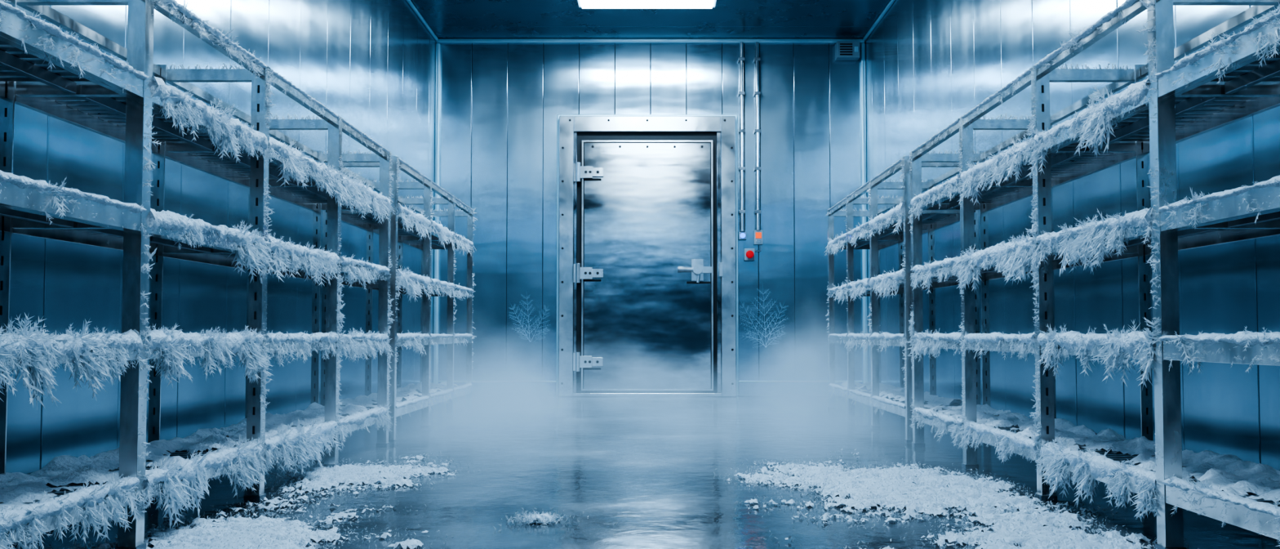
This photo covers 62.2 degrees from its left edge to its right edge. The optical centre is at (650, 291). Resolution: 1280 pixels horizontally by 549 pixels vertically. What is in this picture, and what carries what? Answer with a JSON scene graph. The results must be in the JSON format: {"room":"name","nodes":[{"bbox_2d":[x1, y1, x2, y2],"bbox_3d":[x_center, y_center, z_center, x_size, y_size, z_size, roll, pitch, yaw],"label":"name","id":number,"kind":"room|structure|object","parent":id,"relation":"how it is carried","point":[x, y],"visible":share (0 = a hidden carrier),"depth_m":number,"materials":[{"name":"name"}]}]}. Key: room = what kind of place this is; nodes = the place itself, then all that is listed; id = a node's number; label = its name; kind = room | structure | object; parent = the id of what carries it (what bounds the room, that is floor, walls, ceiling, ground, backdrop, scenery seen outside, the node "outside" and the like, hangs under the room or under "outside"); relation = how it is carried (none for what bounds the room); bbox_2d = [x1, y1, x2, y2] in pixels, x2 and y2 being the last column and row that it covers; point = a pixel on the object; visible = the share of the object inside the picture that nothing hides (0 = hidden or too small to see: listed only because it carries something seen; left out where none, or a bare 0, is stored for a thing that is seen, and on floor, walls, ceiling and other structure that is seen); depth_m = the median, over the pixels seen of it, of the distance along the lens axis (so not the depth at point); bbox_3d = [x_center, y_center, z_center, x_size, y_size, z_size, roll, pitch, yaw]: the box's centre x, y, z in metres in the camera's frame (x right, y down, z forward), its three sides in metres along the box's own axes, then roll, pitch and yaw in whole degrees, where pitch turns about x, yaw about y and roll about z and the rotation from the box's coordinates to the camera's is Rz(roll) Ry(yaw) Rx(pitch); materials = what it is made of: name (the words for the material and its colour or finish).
{"room":"walk-in freezer","nodes":[
{"label":"walk-in freezer","id":0,"kind":"room"},
{"bbox_2d":[5,0,436,473],"bbox_3d":[-2.049,-0.926,3.944,0.101,3.320,11.810,0,-2,0],"label":"wall","id":1,"kind":"structure","parent":0,"point":[371,63],"depth_m":4.95,"materials":[{"name":"metal"}]},
{"bbox_2d":[405,0,438,40],"bbox_3d":[-1.985,-2.571,3.986,0.030,0.030,11.764,0,-2,0],"label":"trim","id":2,"kind":"structure","parent":1,"relation":"attached to","point":[410,2],"depth_m":9.20,"materials":[{"name":"metal"}]},
{"bbox_2d":[7,395,1279,548],"bbox_3d":[0.000,0.783,3.877,4.200,0.100,12.010,0,-2,0],"label":"floor","id":3,"kind":"structure","parent":0,"point":[646,466],"depth_m":4.07,"materials":[{"name":"grey concrete"}]},
{"bbox_2d":[0,0,395,548],"bbox_3d":[-1.510,-0.063,3.278,0.460,1.543,4.474,0,-2,0],"label":"shelving rack","id":4,"kind":"object","parent":3,"relation":"on","point":[56,74],"visible":0.99,"depth_m":3.13,"materials":[{"name":"silver metal"}]},
{"bbox_2d":[320,155,477,443],"bbox_3d":[-1.514,0.080,6.850,0.452,1.537,2.495,0,-2,0],"label":"shelving rack","id":5,"kind":"object","parent":3,"relation":"on","point":[419,231],"visible":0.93,"depth_m":6.49,"materials":[{"name":"silver metal"}]},
{"bbox_2d":[36,448,1198,548],"bbox_3d":[-0.095,0.712,3.729,3.270,0.035,3.037,0,-2,0],"label":"snow","id":6,"kind":"object","parent":3,"relation":"on","point":[891,486],"visible":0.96,"depth_m":3.45,"materials":[{"name":"white snow"}]},
{"bbox_2d":[824,155,980,443],"bbox_3d":[1.514,0.080,6.840,0.453,1.536,2.502,0,-2,0],"label":"shelving rack","id":7,"kind":"object","parent":3,"relation":"on","point":[882,231],"visible":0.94,"depth_m":6.49,"materials":[{"name":"silver metal"}]},
{"bbox_2d":[906,0,1279,548],"bbox_3d":[1.510,-0.063,3.283,0.461,1.543,4.472,0,-2,0],"label":"shelving rack","id":8,"kind":"object","parent":3,"relation":"on","point":[1234,78],"visible":1,"depth_m":3.28,"materials":[{"name":"silver metal"}]},
{"bbox_2d":[410,0,890,38],"bbox_3d":[0.000,-2.635,4.011,4.200,0.100,12.010,0,-2,0],"label":"ceiling","id":9,"kind":"structure","parent":0,"point":[447,19],"depth_m":9.29,"materials":[{"name":"metal"}]},
{"bbox_2d":[577,0,716,8],"bbox_3d":[-0.030,-2.380,8.650,1.140,0.045,0.400,0,-2,0],"label":"ceiling light","id":10,"kind":"object","parent":9,"relation":"attached to","point":[581,3],"depth_m":8.71,"materials":[{"name":"white plastic"}]},
{"bbox_2d":[438,42,865,380],"bbox_3d":[0.000,-0.693,9.894,4.200,3.320,0.101,0,-2,0],"label":"wall","id":11,"kind":"structure","parent":0,"point":[501,104],"depth_m":9.86,"materials":[{"name":"metal"}]},
{"bbox_2d":[432,42,440,383],"bbox_3d":[-1.978,-0.675,9.822,0.045,3.280,0.045,0,-2,0],"label":"trim","id":12,"kind":"structure","parent":11,"relation":"attached to","point":[437,82],"depth_m":9.82,"materials":[{"name":"metal"}]},
{"bbox_2d":[508,295,551,342],"bbox_3d":[-1.111,0.216,9.802,0.430,0.501,0.005,0,-2,0],"label":"frost","id":13,"kind":"object","parent":11,"relation":"attached to","point":[528,321],"visible":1,"depth_m":9.80,"materials":[{"name":"blue"}]},
{"bbox_2d":[573,262,603,283],"bbox_3d":[-0.573,-0.168,9.738,0.275,0.180,0.082,0,-2,0],"label":"hinge","id":14,"kind":"object","parent":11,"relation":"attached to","point":[586,273],"visible":1,"depth_m":9.72,"materials":[{"name":"silver metal"}]},
{"bbox_2d":[573,351,603,371],"bbox_3d":[-0.573,0.641,9.706,0.275,0.180,0.082,0,-2,0],"label":"hinge","id":15,"kind":"object","parent":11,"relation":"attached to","point":[586,362],"visible":1,"depth_m":9.68,"materials":[{"name":"silver metal"}]},
{"bbox_2d":[573,161,603,182],"bbox_3d":[-0.573,-1.098,9.775,0.275,0.180,0.082,0,-2,0],"label":"hinge","id":16,"kind":"object","parent":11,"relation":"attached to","point":[587,172],"visible":1,"depth_m":9.75,"materials":[{"name":"silver metal"}]},
{"bbox_2d":[576,132,717,392],"bbox_3d":[-0.035,-0.273,9.813,1.300,2.415,0.029,0,-2,0],"label":"gasket","id":17,"kind":"object","parent":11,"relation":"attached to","point":[581,136],"visible":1,"depth_m":9.82,"materials":[{"name":"black rubber"}]},
{"bbox_2d":[555,114,738,396],"bbox_3d":[-0.030,-0.342,9.788,1.680,2.610,0.085,0,-2,0],"label":"frame","id":18,"kind":"object","parent":11,"relation":"attached to","point":[727,326],"visible":1,"depth_m":9.77,"materials":[{"name":"metal"}]},
{"bbox_2d":[581,140,713,390],"bbox_3d":[-0.030,-0.245,9.773,1.210,2.305,0.044,0,-2,0],"label":"leaf","id":19,"kind":"object","parent":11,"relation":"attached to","point":[650,213],"visible":1,"depth_m":9.76,"materials":[{"name":"metal"}]},
{"bbox_2d":[678,258,723,283],"bbox_3d":[0.457,-0.187,9.710,0.415,0.225,0.120,0,-2,0],"label":"door handle","id":20,"kind":"object","parent":19,"relation":"attached to","point":[697,268],"depth_m":9.73,"materials":[{"name":"silver metal"}]},
{"bbox_2d":[560,119,733,384],"bbox_3d":[-0.030,-0.370,9.755,1.582,2.447,0.013,0,-2,0],"label":"rivets","id":21,"kind":"object","parent":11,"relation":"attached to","point":[570,120],"visible":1,"depth_m":9.78,"materials":[{"name":"silver metal"}]},
{"bbox_2d":[438,380,862,395],"bbox_3d":[0.000,0.891,9.770,3.900,0.145,0.026,0,-2,0],"label":"baseboard","id":22,"kind":"structure","parent":11,"relation":"attached to","point":[480,388],"depth_m":9.76,"materials":[{"name":"metal"}]},
{"bbox_2d":[435,38,865,43],"bbox_3d":[0.000,-2.334,9.889,4.000,0.040,0.040,0,-2,0],"label":"trim","id":23,"kind":"structure","parent":11,"relation":"attached to","point":[440,40],"depth_m":9.87,"materials":[{"name":"metal"}]},
{"bbox_2d":[737,41,745,231],"bbox_3d":[0.846,-1.435,9.840,0.058,1.759,0.067,0,-2,0],"label":"conduit","id":24,"kind":"object","parent":11,"relation":"attached to","point":[741,93],"visible":1,"depth_m":9.82,"materials":[{"name":"metal"}]},
{"bbox_2d":[738,231,746,239],"bbox_3d":[0.850,-0.516,9.808,0.070,0.070,0.060,0,-2,0],"label":"lamp","id":25,"kind":"object","parent":11,"relation":"attached to","point":[742,235],"visible":1,"depth_m":9.79,"materials":[{"name":"grey plastic"}]},
{"bbox_2d":[743,248,755,260],"bbox_3d":[0.912,-0.342,9.778,0.095,0.110,0.105,0,-2,0],"label":"button","id":26,"kind":"object","parent":11,"relation":"attached to","point":[748,253],"visible":1,"depth_m":9.77,"materials":[{"name":"red plastic"}]},
{"bbox_2d":[753,41,760,230],"bbox_3d":[0.991,-1.440,9.841,0.058,1.749,0.067,0,-2,0],"label":"conduit","id":27,"kind":"object","parent":11,"relation":"attached to","point":[757,59],"visible":1,"depth_m":9.82,"materials":[{"name":"metal"}]},
{"bbox_2d":[753,230,762,251],"bbox_3d":[0.995,-0.467,9.808,0.080,0.198,0.056,0,-2,0],"label":"switch box","id":28,"kind":"object","parent":11,"relation":"attached to","point":[757,234],"visible":1,"depth_m":9.79,"materials":[{"name":"grey plastic"}]},
{"bbox_2d":[739,284,788,348],"bbox_3d":[1.058,0.218,9.802,0.475,0.645,0.006,0,-2,0],"label":"frost","id":29,"kind":"object","parent":11,"relation":"attached to","point":[762,321],"visible":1,"depth_m":9.80,"materials":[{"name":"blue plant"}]},
{"bbox_2d":[835,41,859,60],"bbox_3d":[1.825,-2.231,9.841,0.210,0.150,0.128,0,-2,0],"label":"vent","id":30,"kind":"object","parent":11,"relation":"attached to","point":[844,51],"visible":1,"depth_m":9.78,"materials":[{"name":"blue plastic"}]},
{"bbox_2d":[860,42,867,385],"bbox_3d":[1.978,-0.675,9.822,0.045,3.280,0.045,0,-2,0],"label":"trim","id":31,"kind":"structure","parent":11,"relation":"attached to","point":[863,75],"depth_m":9.82,"materials":[{"name":"metal"}]},
{"bbox_2d":[865,0,1279,470],"bbox_3d":[2.049,-0.926,3.944,0.102,3.320,11.810,0,-2,0],"label":"wall","id":32,"kind":"structure","parent":0,"point":[929,63],"depth_m":4.99,"materials":[{"name":"metal"}]},
{"bbox_2d":[862,0,895,40],"bbox_3d":[1.985,-2.571,3.986,0.030,0.030,11.764,0,-2,0],"label":"trim","id":33,"kind":"structure","parent":32,"relation":"attached to","point":[891,2],"depth_m":9.20,"materials":[{"name":"metal"}]}
]}

